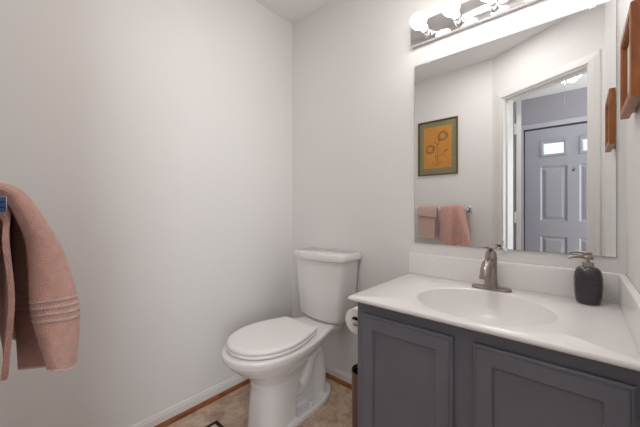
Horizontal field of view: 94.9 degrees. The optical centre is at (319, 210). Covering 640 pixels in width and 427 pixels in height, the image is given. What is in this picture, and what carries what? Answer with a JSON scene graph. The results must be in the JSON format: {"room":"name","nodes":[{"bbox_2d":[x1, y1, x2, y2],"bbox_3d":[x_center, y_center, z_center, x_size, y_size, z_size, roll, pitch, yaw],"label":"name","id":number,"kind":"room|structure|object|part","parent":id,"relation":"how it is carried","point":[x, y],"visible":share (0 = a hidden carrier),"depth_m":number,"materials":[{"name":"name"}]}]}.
{"room":"bathroom","nodes":[
{"label":"bathroom","id":0,"kind":"room"},
{"bbox_2d":[0,0,291,426],"bbox_3d":[-0.755,-0.141,1.617,0.120,2.440,1.775,0,0,41],"label":"wall","id":1,"kind":"structure","parent":0,"point":[152,138],"depth_m":1.42,"materials":[{"name":"white paint"}]},
{"bbox_2d":[129,374,248,426],"bbox_3d":[-0.708,1.040,1.571,0.011,0.062,1.540,0,0,41],"label":"baseboard","id":2,"kind":"structure","parent":1,"relation":"attached to","point":[182,406],"depth_m":1.57,"materials":[{"name":"white"}]},
{"bbox_2d":[154,379,249,426],"bbox_3d":[-0.698,1.070,1.563,0.021,0.019,1.540,0,0,41],"label":"trim","id":3,"kind":"structure","parent":1,"relation":"attached to","point":[224,393],"depth_m":1.61,"materials":[{"name":"brown wood"}]},
{"bbox_2d":[166,377,351,426],"bbox_3d":[-0.102,1.129,-0.002,3.400,0.100,3.500,0,0,41],"label":"floor","id":4,"kind":"structure","parent":0,"point":[231,410],"depth_m":1.57,"materials":[{"name":"tile"}]},
{"bbox_2d":[206,420,223,426],"bbox_3d":[-0.513,1.075,1.192,0.435,0.008,0.448,0,0,41],"label":"floor mat","id":5,"kind":"object","parent":4,"relation":"on","point":[216,423],"visible":1,"depth_m":1.47,"materials":[{"name":"black"}]},
{"bbox_2d":[221,247,360,426],"bbox_3d":[-0.160,0.659,1.589,0.404,0.840,0.768,0,0,41],"label":"toilet","id":6,"kind":"object","parent":4,"relation":"on","point":[282,358],"visible":1,"depth_m":1.53,"materials":[{"name":"white ceramic"}]},
{"bbox_3d":[-0.251,0.627,1.486,0.356,0.020,0.440,0,0,41],"label":"seat lid","id":7,"kind":"part","parent":6,"relation":"part of","materials":[{"name":"white plastic"}]},
{"bbox_3d":[-0.251,0.648,1.486,0.356,0.016,0.440,0,0,41],"label":"seat","id":8,"kind":"part","parent":6,"relation":"part of","materials":[{"name":"white plastic"}]},
{"bbox_3d":[-0.166,0.869,1.582,0.388,0.421,0.749,0,0,41],"label":"bowl","id":9,"kind":"part","parent":6,"relation":"part of","materials":[{"name":"white ceramic"}]},
{"bbox_3d":[0.026,0.476,1.800,0.376,0.364,0.192,0,0,41],"label":"tank","id":10,"kind":"part","parent":6,"relation":"part of","materials":[{"name":"white ceramic"}]},
{"bbox_3d":[0.022,0.272,1.796,0.404,0.044,0.217,0,0,41],"label":"tank lid","id":11,"kind":"part","parent":6,"relation":"part of","materials":[{"name":"white ceramic"}]},
{"bbox_2d":[351,363,357,426],"bbox_3d":[0.204,0.898,1.326,0.124,0.360,0.124,0,0,41],"label":"waste bin","id":12,"kind":"object","parent":4,"relation":"on","point":[354,369],"visible":0.27,"depth_m":1.30,"materials":[{"name":"brown metal"}]},
{"bbox_2d":[358,297,639,426],"bbox_3d":[0.602,0.713,1.083,0.772,0.733,0.539,0,0,41],"label":"vanity cabinet","id":13,"kind":"object","parent":4,"relation":"on","point":[414,371],"visible":0.77,"depth_m":0.88,"materials":[{"name":"grey paint"}]},
{"bbox_2d":[351,318,357,325],"bbox_3d":[0.200,0.469,1.265,0.072,0.044,0.150,0,0,41],"label":"toilet paper holder","id":14,"kind":"object","parent":13,"relation":"attached to","point":[353,321],"visible":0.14,"depth_m":1.23,"materials":[{"name":"silver metal"}]},
{"bbox_2d":[345,306,357,333],"bbox_3d":[0.183,0.469,1.280,0.106,0.106,0.100,0,0,41],"label":"toilet paper roll","id":15,"kind":"object","parent":14,"relation":"on","point":[352,313],"visible":0.33,"depth_m":1.26,"materials":[{"name":"white paper"}]},
{"bbox_3d":[0.286,0.683,1.016,0.223,0.475,0.004,0,0,41],"label":"door panel","id":16,"kind":"part","parent":13,"relation":"part of","materials":[{"name":"grey paint"}]},
{"bbox_3d":[0.286,0.683,1.015,0.331,0.583,0.020,0,0,41],"label":"door","id":17,"kind":"part","parent":13,"relation":"part of","materials":[{"name":"grey paint"}]},
{"bbox_2d":[348,253,639,370],"bbox_3d":[0.589,0.341,1.081,0.791,0.237,0.561,0,0,41],"label":"countertop","id":18,"kind":"structure","parent":13,"relation":"on","point":[542,309],"depth_m":1.06,"materials":[{"name":"stone"}]},
{"bbox_3d":[0.571,0.396,1.048,0.431,0.126,0.382,0,0,41],"label":"sink bowl","id":19,"kind":"part","parent":18,"relation":"part of","materials":[{"name":"ceramic"}]},
{"bbox_2d":[471,247,511,292],"bbox_3d":[0.683,0.237,1.192,0.148,0.183,0.155,0,0,41],"label":"faucet","id":20,"kind":"object","parent":18,"relation":"on","point":[488,270],"visible":1,"depth_m":1.21,"materials":[{"name":"silver metal"}]},
{"bbox_3d":[0.677,0.233,1.185,0.038,0.071,0.138,0,0,41],"label":"spout","id":21,"kind":"part","parent":20,"relation":"part of","materials":[{"name":"silver metal"}]},
{"bbox_3d":[0.715,0.324,1.228,0.148,0.009,0.052,0,0,41],"label":"plate","id":22,"kind":"part","parent":20,"relation":"part of","materials":[{"name":"silver metal"}]},
{"bbox_2d":[568,255,602,305],"bbox_3d":[0.944,0.244,1.047,0.094,0.169,0.078,0,0,41],"label":"soap dispenser","id":23,"kind":"object","parent":18,"relation":"on","point":[588,279],"visible":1,"depth_m":1.02,"materials":[{"name":"black glass"}]},
{"bbox_2d":[574,266,602,305],"bbox_3d":[0.950,0.264,1.041,0.078,0.130,0.078,0,0,41],"label":"bottle","id":24,"kind":"object","parent":23,"relation":"attached to","point":[588,280],"depth_m":1.01,"materials":[{"name":"black glass"}]},
{"bbox_3d":[0.577,0.683,0.760,0.223,0.475,0.004,0,0,41],"label":"door panel","id":25,"kind":"part","parent":13,"relation":"part of","materials":[{"name":"grey paint"}]},
{"bbox_3d":[0.576,0.683,0.759,0.331,0.583,0.020,0,0,41],"label":"door","id":26,"kind":"part","parent":13,"relation":"part of","materials":[{"name":"grey paint"}]},
{"bbox_2d":[255,0,331,24],"bbox_3d":[-0.019,-1.411,0.092,3.400,0.100,3.250,0,0,41],"label":"ceiling","id":27,"kind":"structure","parent":0,"point":[292,11],"depth_m":1.97,"materials":[{"name":"white paint"}]},
{"bbox_2d":[292,0,625,374],"bbox_3d":[0.519,-0.141,1.597,1.819,2.440,0.120,0,0,41],"label":"wall","id":28,"kind":"structure","parent":0,"point":[354,62],"depth_m":1.72,"materials":[{"name":"white paint"}]},
{"bbox_2d":[325,363,351,384],"bbox_3d":[0.144,1.040,1.840,0.912,0.062,0.011,0,0,41],"label":"baseboard","id":29,"kind":"structure","parent":28,"relation":"attached to","point":[338,373],"depth_m":1.86,"materials":[{"name":"white"}]},
{"bbox_2d":[326,373,351,389],"bbox_3d":[0.139,1.070,1.827,0.903,0.019,0.021,0,0,41],"label":"trim","id":30,"kind":"structure","parent":28,"relation":"attached to","point":[329,376],"depth_m":1.84,"materials":[{"name":"brown wood"}]},
{"bbox_2d":[410,0,540,48],"bbox_3d":[0.708,-0.899,1.220,0.756,0.113,0.195,0,0,41],"label":"vanity light","id":31,"kind":"object","parent":28,"relation":"attached to","point":[455,17],"visible":1,"depth_m":1.34,"materials":[{"name":"white"}]},
{"bbox_3d":[0.469,-0.877,1.377,0.070,0.070,0.116,0,0,41],"label":"bulb","id":32,"kind":"part","parent":31,"relation":"part of","materials":[{"name":"white glass"}]},
{"bbox_2d":[421,24,432,37],"bbox_3d":[0.521,-0.877,1.437,0.044,0.044,0.058,0,0,41],"label":"socket","id":33,"kind":"object","parent":31,"relation":"attached to","point":[427,32],"depth_m":1.44,"materials":[{"name":"silver metal"}]},
{"bbox_3d":[0.577,-0.877,1.282,0.070,0.070,0.116,0,0,41],"label":"bulb","id":34,"kind":"part","parent":31,"relation":"part of","materials":[{"name":"white glass"}]},
{"bbox_2d":[452,12,464,25],"bbox_3d":[0.629,-0.877,1.342,0.044,0.044,0.058,0,0,41],"label":"socket","id":35,"kind":"object","parent":31,"relation":"attached to","point":[459,20],"depth_m":1.35,"materials":[{"name":"silver metal"}]},
{"bbox_3d":[0.684,-0.877,1.188,0.070,0.070,0.116,0,0,41],"label":"bulb","id":36,"kind":"part","parent":31,"relation":"part of","materials":[{"name":"white glass"}]},
{"bbox_2d":[487,0,500,12],"bbox_3d":[0.737,-0.877,1.247,0.044,0.044,0.058,0,0,41],"label":"socket","id":37,"kind":"object","parent":31,"relation":"attached to","point":[494,6],"depth_m":1.25,"materials":[{"name":"silver metal"}]},
{"bbox_2d":[414,0,616,257],"bbox_3d":[0.771,-0.291,1.286,0.744,0.947,0.012,0,0,41],"label":"wall mirror","id":38,"kind":"object","parent":28,"relation":"attached to","point":[515,134],"visible":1,"depth_m":1.22,"materials":[{"name":"clear glass"}]},
{"bbox_2d":[409,253,625,303],"bbox_3d":[0.768,0.276,1.284,0.791,0.108,0.019,0,0,41],"label":"backsplash","id":39,"kind":"structure","parent":28,"relation":"attached to","point":[559,281],"depth_m":1.23,"materials":[{"name":"stone"}]},
{"bbox_2d":[626,0,639,293],"bbox_3d":[0.745,-0.141,0.567,0.120,2.440,1.127,0,0,41],"label":"wall","id":40,"kind":"structure","parent":0,"point":[633,123],"depth_m":0.89,"materials":[{"name":"white paint"}]},
{"bbox_2d":[628,46,628,92],"bbox_3d":[0.834,-0.387,0.785,0.003,0.168,0.181,0,0,41],"label":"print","id":41,"kind":"object","parent":40,"relation":"attached to","point":[628,46],"depth_m":0.83},
{"bbox_2d":[620,0,639,119],"bbox_3d":[0.835,-0.387,0.784,0.030,0.228,0.241,0,0,41],"label":"wall frame","id":42,"kind":"object","parent":40,"relation":"attached to","point":[630,40],"visible":1,"depth_m":0.72,"materials":[{"name":"brown wood"}]},
{"bbox_3d":[-0.874,-0.141,0.616,1.024,2.440,0.115,0,0,41],"label":"wall","id":43,"kind":"structure","parent":0,"visible":0},
{"bbox_2d":[0,196,6,211],"bbox_3d":[-0.810,-0.011,0.691,0.639,0.056,0.082,0,0,41],"label":"towel bar","id":44,"kind":"object","parent":43,"relation":"attached to","point":[3,200],"visible":1,"depth_m":0.51,"materials":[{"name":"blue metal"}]},
{"bbox_2d":[0,183,79,380],"bbox_3d":[-0.617,0.140,0.610,0.293,0.392,0.157,0,0,41],"label":"bath towel","id":45,"kind":"object","parent":44,"relation":"hanging from","point":[40,307],"visible":0.97,"depth_m":0.56,"materials":[{"name":"pink fabric"}]}
]}

